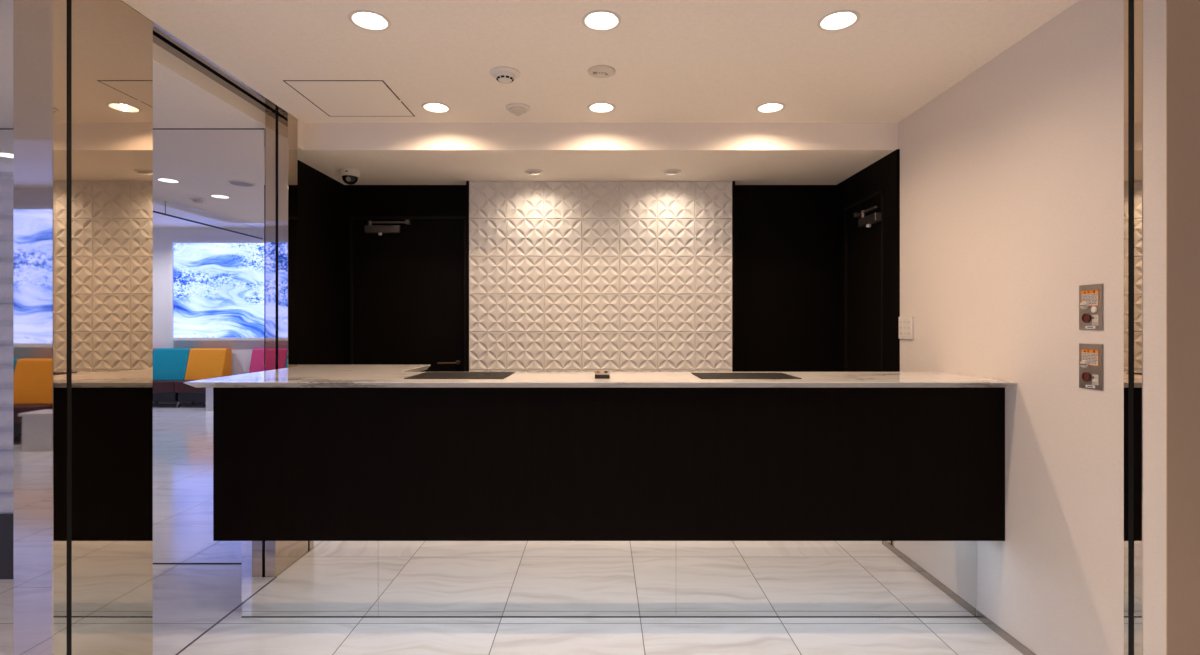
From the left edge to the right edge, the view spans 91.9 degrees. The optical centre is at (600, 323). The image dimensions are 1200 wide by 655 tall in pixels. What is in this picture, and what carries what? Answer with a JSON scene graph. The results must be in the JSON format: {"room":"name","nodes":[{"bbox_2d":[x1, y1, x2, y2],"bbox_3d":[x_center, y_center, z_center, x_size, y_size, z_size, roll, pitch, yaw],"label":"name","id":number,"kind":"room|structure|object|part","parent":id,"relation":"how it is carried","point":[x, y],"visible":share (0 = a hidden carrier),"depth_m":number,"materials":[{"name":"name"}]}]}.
{"room":"lobby","nodes":[
{"label":"lobby","id":0,"kind":"room"},
{"bbox_2d":[0,129,264,562],"bbox_3d":[-4.934,-0.130,3.061,6.332,2.780,0.030,0,0,0],"label":"glass partition","id":1,"kind":"structure","parent":0,"point":[209,184],"depth_m":3.05,"materials":[{"name":"clear glass"}]},
{"bbox_2d":[0,128,263,128],"bbox_3d":[-2.784,-1.024,3.045,2.032,0.004,0.003,0,0,0],"label":"trim","id":2,"kind":"structure","parent":1,"relation":"attached to","point":[0,128],"depth_m":3.04,"materials":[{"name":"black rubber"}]},
{"bbox_2d":[153,563,241,563],"bbox_3d":[-4.934,1.258,3.045,6.332,0.004,0.003,0,0,0],"label":"trim","id":3,"kind":"structure","parent":1,"relation":"attached to","point":[153,563],"depth_m":3.04,"materials":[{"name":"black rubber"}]},
{"bbox_2d":[297,120,302,149],"bbox_3d":[-1.683,-1.020,3.127,0.125,0.147,0.054,0,0,0],"label":"trim","id":4,"kind":"structure","parent":1,"relation":"attached to","point":[299,123],"depth_m":3.13,"materials":[{"name":"paint"}]},
{"bbox_2d":[0,0,264,128],"bbox_3d":[-2.769,-1.273,1.623,2.062,0.494,2.846,0,0,0],"label":"ceiling","id":5,"kind":"structure","parent":0,"point":[183,96],"depth_m":2.64,"materials":[{"name":"paint"}]},
{"bbox_2d":[274,110,344,364],"bbox_3d":[-1.823,0.034,3.574,0.155,2.453,0.947,0,0,0],"label":"wall","id":6,"kind":"structure","parent":0,"point":[320,198],"depth_m":3.61,"materials":[{"name":"black paint"}]},
{"bbox_2d":[0,564,1022,654],"bbox_3d":[-2.450,1.320,0.400,11.500,0.120,7.600,0,0,0],"label":"floor","id":7,"kind":"structure","parent":0,"point":[188,599],"depth_m":2.37,"materials":[{"name":"tile"}]},
{"bbox_2d":[0,172,12,578],"bbox_3d":[-3.235,0.255,2.946,0.690,2.010,0.187,0,0,0],"label":"wall","id":8,"kind":"structure","parent":7,"relation":"on","point":[6,178],"depth_m":2.86,"materials":[{"name":"white paint"}]},
{"bbox_2d":[13,0,152,654],"bbox_3d":[-1.678,0.084,1.907,0.120,2.352,0.384,0,0,0],"label":"post","id":9,"kind":"object","parent":7,"relation":"on","point":[83,69],"visible":1,"depth_m":1.80,"materials":[{"name":"brown metal"}]},
{"bbox_2d":[175,603,241,654],"bbox_3d":[-1.617,1.259,2.550,0.009,0.002,0.905,0,0,0],"label":"trim","id":10,"kind":"structure","parent":7,"relation":"in","point":[198,637],"depth_m":2.38,"materials":[{"name":"metal"}]},
{"bbox_2d":[265,113,296,370],"bbox_3d":[-1.679,0.084,3.048,0.118,2.352,0.096,0,0,0],"label":"post","id":11,"kind":"object","parent":7,"relation":"on","point":[280,128],"visible":0.59,"depth_m":3.00,"materials":[{"name":"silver metal"}]},
{"bbox_2d":[213,388,1004,617],"bbox_3d":[0.033,0.757,2.508,3.163,1.006,0.384,0,0,0],"label":"reception desk","id":12,"kind":"object","parent":7,"relation":"on","point":[340,502],"depth_m":2.32,"materials":[{"name":"wood"}]},
{"bbox_3d":[-1.251,1.063,2.497,0.586,0.393,0.011,0,0,0],"label":"mirror panel","id":13,"kind":"part","parent":12,"relation":"part of","materials":[{"name":"silver metal"}]},
{"bbox_3d":[-0.318,1.063,2.497,1.279,0.393,0.011,0,0,0],"label":"mirror panel","id":14,"kind":"part","parent":12,"relation":"part of","materials":[{"name":"silver metal"}]},
{"bbox_2d":[183,365,1016,387],"bbox_3d":[-0.053,0.240,2.740,3.334,0.028,0.983,0,0,0],"label":"countertop","id":15,"kind":"structure","parent":12,"relation":"on","point":[301,376],"depth_m":2.32,"materials":[{"name":"stone"}]},
{"bbox_2d":[404,372,514,378],"bbox_3d":[-0.605,0.224,2.539,0.410,0.004,0.312,0,0,0],"label":"desk mat","id":16,"kind":"object","parent":15,"relation":"on","point":[427,375],"visible":1,"depth_m":2.51,"materials":[{"name":"leather"}]},
{"bbox_2d":[595,370,609,378],"bbox_3d":[0.005,0.212,2.454,0.061,0.027,0.121,0,0,0],"label":"box","id":17,"kind":"object","parent":15,"relation":"on","point":[599,374],"visible":1,"depth_m":2.40,"materials":[{"name":"plastic"}]},
{"bbox_3d":[0.005,0.204,2.447,0.056,0.010,0.102,0,0,0],"label":"plate","id":18,"kind":"part","parent":17,"relation":"part of","materials":[{"name":"silver metal"}]},
{"bbox_2d":[691,373,801,378],"bbox_3d":[0.619,0.224,2.519,0.413,0.004,0.272,0,0,0],"label":"desk mat","id":19,"kind":"object","parent":15,"relation":"on","point":[700,375],"visible":1,"depth_m":2.46,"materials":[{"name":"leather"}]},
{"bbox_3d":[0.968,1.063,2.497,1.291,0.393,0.011,0,0,0],"label":"mirror panel","id":20,"kind":"part","parent":12,"relation":"part of","materials":[{"name":"silver metal"}]},
{"bbox_2d":[345,185,835,371],"bbox_3d":[-0.065,0.157,3.997,3.360,2.206,0.100,0,0,0],"label":"wall","id":21,"kind":"structure","parent":0,"point":[785,235],"depth_m":3.95,"materials":[{"name":"black paint"}]},
{"bbox_2d":[350,216,465,371],"bbox_3d":[-1.305,0.265,3.913,0.790,1.990,0.068,0,0,0],"label":"door","id":22,"kind":"structure","parent":21,"relation":"in","point":[408,277],"depth_m":3.94,"materials":[{"name":"black wood"}]},
{"bbox_3d":[-1.434,-0.680,3.909,0.273,0.030,0.026,0,0,0],"label":"closer arm","id":23,"kind":"part","parent":22,"relation":"part of","materials":[{"name":"metal"}]},
{"bbox_3d":[-1.024,0.260,3.907,0.141,0.032,0.056,0,0,0],"label":"handle","id":24,"kind":"part","parent":22,"relation":"part of","materials":[{"name":"metal"}]},
{"bbox_2d":[469,181,731,371],"bbox_3d":[-0.002,0.176,3.891,1.746,2.245,0.111,0,0,0],"label":"wall tiles","id":25,"kind":"structure","parent":21,"relation":"attached to","point":[565,276],"depth_m":3.84,"materials":[{"name":"white tile"}]},
{"bbox_2d":[466,181,734,371],"bbox_3d":[-0.002,0.157,3.890,1.778,2.206,0.114,0,0,0],"label":"trim","id":26,"kind":"structure","parent":21,"relation":"attached to","point":[467,182],"depth_m":3.83,"materials":[{"name":"black metal"}]},
{"bbox_2d":[288,113,897,184],"bbox_3d":[-0.065,-1.089,3.600,3.360,0.287,0.893,0,0,0],"label":"ceiling","id":27,"kind":"structure","parent":0,"point":[383,153],"depth_m":3.20,"materials":[{"name":"paint"}]},
{"bbox_2d":[339,168,360,184],"bbox_3d":[-1.547,-0.903,3.575,0.120,0.086,0.120,0,0,0],"label":"ceiling camera","id":28,"kind":"object","parent":27,"relation":"attached to","point":[350,176],"visible":1,"depth_m":3.54,"materials":[{"name":"white plastic"}]},
{"bbox_2d":[525,169,543,174],"bbox_3d":[-0.414,-0.957,3.600,0.120,0.067,0.120,0,0,0],"label":"spotlight","id":29,"kind":"object","parent":27,"relation":"attached to","point":[529,171],"visible":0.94,"depth_m":3.57,"materials":[{"name":"beige plastic"}]},
{"bbox_2d":[662,169,680,174],"bbox_3d":[0.437,-0.957,3.600,0.120,0.067,0.120,0,0,0],"label":"spotlight","id":30,"kind":"object","parent":27,"relation":"attached to","point":[668,171],"visible":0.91,"depth_m":3.57,"materials":[{"name":"beige plastic"}]},
{"bbox_2d":[122,0,1078,122],"bbox_3d":[0.790,-1.163,1.487,4.820,0.140,3.374,0,0,0],"label":"ceiling","id":31,"kind":"structure","parent":0,"point":[673,61],"depth_m":2.32,"materials":[{"name":"paint"}]},
{"bbox_2d":[121,0,287,112],"bbox_3d":[-1.679,-1.143,2.550,0.118,0.100,0.904,0,0,0],"label":"ceiling track","id":32,"kind":"object","parent":31,"relation":"attached to","point":[162,38],"visible":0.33,"depth_m":2.49,"materials":[{"name":"metal"}]},
{"bbox_2d":[283,80,413,115],"bbox_3d":[-1.202,-1.092,2.826,0.452,0.002,0.450,0,0,0],"label":"ceiling hatch","id":33,"kind":"object","parent":31,"relation":"attached to","point":[333,97],"visible":1,"depth_m":2.80,"materials":[{"name":"beige paint"}]},
{"bbox_2d":[348,10,390,30],"bbox_3d":[-0.832,-1.107,2.089,0.144,0.037,0.144,0,0,0],"label":"recessed light","id":34,"kind":"object","parent":31,"relation":"in","point":[365,19],"visible":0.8,"depth_m":2.12,"materials":[{"name":"white"}]},
{"bbox_2d":[421,102,450,112],"bbox_3d":[-0.832,-1.107,2.928,0.144,0.037,0.144,0,0,0],"label":"recessed light","id":35,"kind":"object","parent":31,"relation":"in","point":[435,107],"visible":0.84,"depth_m":2.97,"materials":[{"name":"white"}]},
{"bbox_2d":[490,66,519,82],"bbox_3d":[-0.418,-1.074,2.526,0.132,0.038,0.132,0,0,0],"label":"smoke detector","id":36,"kind":"object","parent":31,"relation":"attached to","point":[503,74],"visible":1,"depth_m":2.50,"materials":[{"name":"white plastic"}]},
{"bbox_2d":[506,103,529,115],"bbox_3d":[-0.420,-1.073,2.930,0.122,0.041,0.122,0,0,0],"label":"detector","id":37,"kind":"object","parent":31,"relation":"attached to","point":[517,109],"visible":1,"depth_m":2.90,"materials":[{"name":"white plastic"}]},
{"bbox_2d":[588,65,614,77],"bbox_3d":[0.002,-1.087,2.506,0.120,0.012,0.120,0,0,0],"label":"smoke detector","id":38,"kind":"object","parent":31,"relation":"in","point":[597,71],"visible":1,"depth_m":2.49,"materials":[{"name":"beige plastic"}]},
{"bbox_2d":[587,102,615,112],"bbox_3d":[0.002,-1.107,2.928,0.144,0.037,0.144,0,0,0],"label":"recessed light","id":39,"kind":"object","parent":31,"relation":"in","point":[598,107],"visible":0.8,"depth_m":2.97,"materials":[{"name":"white"}]},
{"bbox_2d":[582,10,621,30],"bbox_3d":[0.002,-1.107,2.089,0.144,0.037,0.144,0,0,0],"label":"recessed light","id":40,"kind":"object","parent":31,"relation":"in","point":[597,20],"visible":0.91,"depth_m":2.12,"materials":[{"name":"white"}]},
{"bbox_2d":[756,102,784,112],"bbox_3d":[0.855,-1.107,2.928,0.144,0.037,0.144,0,0,0],"label":"recessed light","id":41,"kind":"object","parent":31,"relation":"in","point":[770,107],"visible":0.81,"depth_m":2.97,"materials":[{"name":"white"}]},
{"bbox_2d":[817,10,859,30],"bbox_3d":[0.855,-1.107,2.089,0.144,0.037,0.144,0,0,0],"label":"recessed light","id":42,"kind":"object","parent":31,"relation":"in","point":[841,19],"visible":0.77,"depth_m":2.12,"materials":[{"name":"white"}]},
{"bbox_2d":[898,0,1165,654],"bbox_3d":[1.705,0.084,2.862,0.180,2.353,2.409,0,0,0],"label":"wall","id":43,"kind":"structure","parent":0,"point":[1012,176],"depth_m":2.06,"materials":[{"name":"white paint"}]},
{"bbox_2d":[836,149,899,371],"bbox_3d":[1.609,0.157,3.541,0.013,2.206,0.812,0,0,0],"label":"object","id":44,"kind":"structure","parent":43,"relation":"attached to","point":[883,174],"depth_m":3.28,"materials":[{"name":"black wood"}]},
{"bbox_2d":[844,190,883,371],"bbox_3d":[1.583,0.250,3.545,0.064,2.020,0.511,0,0,0],"label":"door","id":45,"kind":"structure","parent":44,"relation":"attached to","point":[863,219],"depth_m":3.54,"materials":[{"name":"black wood"}]},
{"bbox_3d":[1.583,-0.661,3.465,0.026,0.043,0.270,0,0,0],"label":"closer arm","id":46,"kind":"part","parent":45,"relation":"part of","materials":[{"name":"metal"}]},
{"bbox_2d":[899,316,913,338],"bbox_3d":[1.609,0.020,3.062,0.012,0.120,0.138,0,0,0],"label":"light switch panel","id":47,"kind":"object","parent":43,"relation":"attached to","point":[906,323],"visible":1,"depth_m":3.05,"materials":[{"name":"white plastic"}]},
{"bbox_2d":[976,610,1035,654],"bbox_3d":[1.612,1.243,2.072,0.006,0.034,0.829,0,0,0],"label":"baseboard","id":48,"kind":"structure","parent":43,"relation":"attached to","point":[1020,647],"depth_m":2.31,"materials":[{"name":"metal"}]},
{"bbox_2d":[1079,284,1102,329],"bbox_3d":[1.605,-0.056,1.909,0.020,0.149,0.092,0,0,0],"label":"fire alarm panel","id":49,"kind":"object","parent":43,"relation":"attached to","point":[1090,296],"visible":1,"depth_m":1.91,"materials":[{"name":"metal"}]},
{"bbox_2d":[1080,301,1087,308],"bbox_3d":[1.606,-0.062,1.929,0.010,0.027,0.027,0,0,0],"label":"switch","id":50,"kind":"object","parent":49,"relation":"attached to","point":[1083,304],"depth_m":1.92,"materials":[{"name":"beige plastic"}]},
{"bbox_2d":[1079,343,1102,390],"bbox_3d":[1.605,0.140,1.909,0.020,0.149,0.092,0,0,0],"label":"fire alarm panel","id":51,"kind":"object","parent":43,"relation":"attached to","point":[1090,355],"visible":1,"depth_m":1.91,"materials":[{"name":"metal"}]},
{"bbox_2d":[1080,360,1087,367],"bbox_3d":[1.606,0.133,1.929,0.010,0.027,0.027,0,0,0],"label":"switch","id":52,"kind":"object","parent":51,"relation":"attached to","point":[1083,363],"depth_m":1.92,"materials":[{"name":"beige plastic"}]},
{"bbox_2d":[1124,0,1142,654],"bbox_3d":[1.623,0.084,1.760,0.024,2.352,0.063,0,0,0],"label":"post","id":53,"kind":"object","parent":43,"relation":"attached to","point":[1133,9],"visible":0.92,"depth_m":1.76,"materials":[{"name":"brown metal"}]},
{"bbox_2d":[1166,0,1199,654],"bbox_3d":[1.705,0.084,1.657,0.180,2.353,0.003,0,0,0],"label":"wall","id":54,"kind":"structure","parent":0,"point":[1182,16],"depth_m":1.66,"materials":[{"name":"beige paper"}]}
]}

